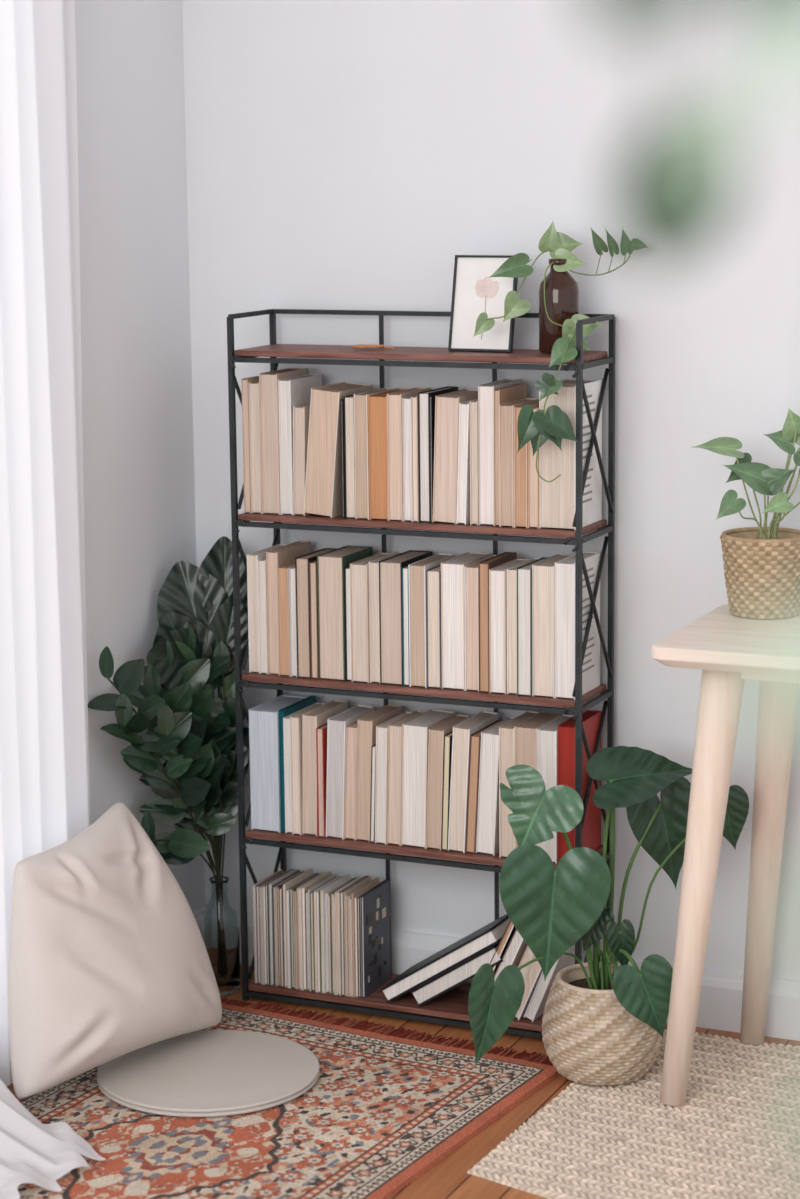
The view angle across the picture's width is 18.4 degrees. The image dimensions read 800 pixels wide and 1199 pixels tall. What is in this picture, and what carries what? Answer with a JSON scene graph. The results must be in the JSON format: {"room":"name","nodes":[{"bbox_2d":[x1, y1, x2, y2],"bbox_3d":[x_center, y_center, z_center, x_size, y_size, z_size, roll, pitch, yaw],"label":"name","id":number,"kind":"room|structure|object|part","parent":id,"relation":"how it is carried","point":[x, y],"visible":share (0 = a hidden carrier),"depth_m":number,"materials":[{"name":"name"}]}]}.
{"room":"living room","nodes":[
{"label":"living room","id":0,"kind":"room"},
{"bbox_2d":[75,0,204,911],"bbox_3d":[-1.084,-0.403,2.962,0.120,2.700,3.200,4,11,24],"label":"wall","id":1,"kind":"structure","parent":0,"point":[139,483],"depth_m":4.22,"materials":[{"name":"paint"}]},
{"bbox_2d":[0,0,104,1198],"bbox_3d":[-0.732,-0.331,3.151,0.342,2.458,2.002,4,11,24],"label":"window curtain","id":2,"kind":"object","parent":1,"relation":"hanging from","point":[45,780],"visible":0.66,"depth_m":3.88,"materials":[{"name":"fabric"}]},
{"bbox_2d":[11,905,206,1082],"bbox_3d":[-1.007,0.881,3.162,0.016,0.100,3.200,4,11,24],"label":"baseboard","id":3,"kind":"structure","parent":1,"relation":"attached to","point":[198,914],"depth_m":4.55,"materials":[{"name":"paint"}]},
{"bbox_2d":[7,965,799,1198],"bbox_3d":[-0.008,1.304,1.293,3.800,0.100,6.120,4,11,24],"label":"floor","id":4,"kind":"structure","parent":0,"point":[449,1178],"depth_m":3.83,"materials":[{"name":"brown wood"}]},
{"bbox_2d":[88,536,249,994],"bbox_3d":[-0.387,0.313,4.281,0.158,0.813,0.331,4,11,26],"label":"houseplant","id":5,"kind":"object","parent":4,"relation":"on","point":[192,736],"visible":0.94,"depth_m":4.29,"materials":[{"name":"green plant"}]},
{"bbox_2d":[201,876,240,994],"bbox_3d":[-0.321,0.598,4.407,0.068,0.206,0.068,4,11,24],"label":"glass bottle","id":6,"kind":"object","parent":4,"relation":"on","point":[220,931],"depth_m":4.38,"materials":[{"name":"clear glass"}]},
{"bbox_2d":[15,997,559,1198],"bbox_3d":[-0.332,0.827,3.692,0.722,0.004,1.260,5,12,29],"label":"rug","id":7,"kind":"object","parent":4,"relation":"on","point":[384,1107],"visible":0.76,"depth_m":3.79,"materials":[{"name":"fabric"}]},
{"bbox_2d":[97,1030,319,1116],"bbox_3d":[-0.309,0.761,3.980,0.358,0.018,0.358,4,11,24],"label":"floor cushion","id":8,"kind":"object","parent":7,"relation":"on","point":[200,1073],"visible":0.9,"depth_m":3.94,"materials":[{"name":"beige fabric"}]},
{"bbox_2d":[8,802,221,1098],"bbox_3d":[-0.456,0.557,3.951,0.197,0.384,0.434,4,11,24],"label":"throw pillow","id":9,"kind":"object","parent":8,"relation":"on","point":[109,960],"visible":1,"depth_m":3.86,"materials":[{"name":"beige fabric"}]},
{"bbox_2d":[227,309,615,1037],"bbox_3d":[0.037,0.121,4.208,0.634,1.209,0.168,4,11,24],"label":"bookshelf","id":10,"kind":"object","parent":4,"relation":"on","point":[453,1004],"visible":0.62,"depth_m":4.15,"materials":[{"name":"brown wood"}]},
{"bbox_2d":[253,868,390,997],"bbox_3d":[-0.138,0.585,4.357,0.213,0.188,0.115,4,11,24],"label":"magazines","id":11,"kind":"object","parent":10,"relation":"on","point":[324,932],"visible":1,"depth_m":4.31,"materials":[{"name":"beige paper"}]},
{"bbox_2d":[352,344,393,348],"bbox_3d":[-0.045,-0.424,4.139,0.073,0.006,0.031,4,11,24],"label":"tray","id":12,"kind":"object","parent":10,"relation":"on","point":[360,345],"visible":1,"depth_m":4.13,"materials":[{"name":"brown wood"}]},
{"bbox_2d":[241,368,602,529],"bbox_3d":[0.034,-0.258,4.142,0.601,0.240,0.135,4,11,24],"label":"books","id":13,"kind":"object","parent":10,"relation":"on","point":[346,449],"visible":0.93,"depth_m":4.09,"materials":[{"name":"beige paper"}]},
{"bbox_2d":[247,541,600,699],"bbox_3d":[0.036,0.024,4.192,0.601,0.226,0.135,4,11,24],"label":"books","id":14,"kind":"object","parent":10,"relation":"on","point":[501,623],"visible":0.94,"depth_m":4.13,"materials":[{"name":"beige paper"}]},
{"bbox_2d":[249,695,601,863],"bbox_3d":[0.040,0.296,4.241,0.600,0.234,0.136,4,11,24],"label":"books","id":15,"kind":"object","parent":10,"relation":"on","point":[432,778],"visible":0.95,"depth_m":4.20,"materials":[{"name":"beige paper"}]},
{"bbox_2d":[380,914,582,1021],"bbox_3d":[0.148,0.600,4.238,0.342,0.193,0.134,4,11,24],"label":"books","id":16,"kind":"object","parent":10,"relation":"on","point":[499,944],"visible":0.39,"depth_m":4.18,"materials":[{"name":"white paper"}]},
{"bbox_2d":[448,255,517,352],"bbox_3d":[0.139,-0.488,4.068,0.113,0.157,0.051,4,11,24],"label":"picture frame","id":17,"kind":"object","parent":10,"relation":"on","point":[474,293],"visible":0.95,"depth_m":4.07,"materials":[{"name":"white paper"}]},
{"bbox_2d":[473,221,635,481],"bbox_3d":[0.275,-0.405,3.981,0.273,0.412,0.161,-5,11,-25],"label":"pothos","id":18,"kind":"object","parent":10,"relation":"on","point":[559,314],"visible":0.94,"depth_m":3.98,"materials":[{"name":"green plant"}]},
{"bbox_2d":[539,259,578,352],"bbox_3d":[0.259,-0.478,4.014,0.065,0.151,0.065,4,11,24],"label":"bottle","id":19,"kind":"object","parent":10,"relation":"on","point":[561,290],"depth_m":3.99,"materials":[{"name":"brown glass"}]},
{"bbox_2d":[467,1029,799,1198],"bbox_3d":[0.684,0.840,3.555,1.118,0.006,1.000,4,11,24],"label":"jute rug","id":20,"kind":"object","parent":4,"relation":"on","point":[726,1141],"visible":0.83,"depth_m":3.73,"materials":[{"name":"beige wicker"}]},
{"bbox_2d":[542,962,661,1085],"bbox_3d":[0.326,0.683,3.977,0.194,0.160,0.194,4,11,24],"label":"basket","id":21,"kind":"object","parent":20,"relation":"on","point":[594,1033],"depth_m":3.90,"materials":[{"name":"beige wicker"}]},
{"bbox_2d":[468,746,748,1085],"bbox_3d":[0.325,0.506,3.925,0.493,0.524,0.232,-3,10,-11],"label":"potted plant","id":22,"kind":"object","parent":20,"relation":"on","point":[604,1021],"visible":0.98,"depth_m":3.88,"materials":[{"name":"plant"}]},
{"bbox_2d":[651,604,799,1105],"bbox_3d":[0.886,0.430,3.735,0.946,0.736,0.393,4,11,24],"label":"side table","id":23,"kind":"object","parent":20,"relation":"on","point":[719,643],"visible":0.75,"depth_m":3.81,"materials":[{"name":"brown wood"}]},
{"bbox_3d":[0.467,0.435,3.808,0.132,0.710,0.065,-3,10,-13],"label":"leg","id":24,"kind":"part","parent":23,"relation":"part of","materials":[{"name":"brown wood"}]},
{"bbox_2d":[691,407,799,618],"bbox_3d":[0.586,-0.145,3.908,0.228,0.338,0.142,4,11,24],"label":"pothos","id":25,"kind":"object","parent":23,"relation":"on","point":[761,565],"visible":1,"depth_m":3.88,"materials":[{"name":"plant"}]},
{"bbox_2d":[720,527,799,618],"bbox_3d":[0.582,-0.042,3.929,0.144,0.129,0.144,4,11,24],"label":"wicker basket","id":26,"kind":"object","parent":23,"relation":"on","point":[761,565],"depth_m":3.88,"materials":[{"name":"beige wicker"}]},
{"bbox_3d":[0.604,0.394,4.028,0.065,0.709,0.117,-6,11,-28],"label":"leg","id":27,"kind":"part","parent":23,"relation":"part of","materials":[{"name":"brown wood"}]},
{"bbox_2d":[182,0,799,979],"bbox_3d":[1.237,-0.564,3.727,3.720,2.700,0.120,4,11,24],"label":"wall","id":28,"kind":"structure","parent":0,"point":[341,154],"depth_m":4.15,"materials":[{"name":"paint"}]},
{"bbox_2d":[205,905,799,1040],"bbox_3d":[1.278,0.731,3.868,3.600,0.100,0.016,4,11,24],"label":"baseboard","id":29,"kind":"structure","parent":28,"relation":"attached to","point":[720,1002],"depth_m":4.19,"materials":[{"name":"paint"}]},
{"bbox_3d":[0.365,-1.598,1.596,3.720,0.100,4.320,4,11,24],"label":"ceiling","id":30,"kind":"structure","parent":0,"visible":0},
{"bbox_2d":[590,0,799,1181],"bbox_3d":[0.139,-0.606,0.398,0.207,1.430,0.254,-2,10,-7],"label":"houseplant","id":31,"kind":"object","parent":30,"relation":"hanging from","point":[678,185],"visible":1,"depth_m":0.56,"materials":[{"name":"plant"}]}
]}

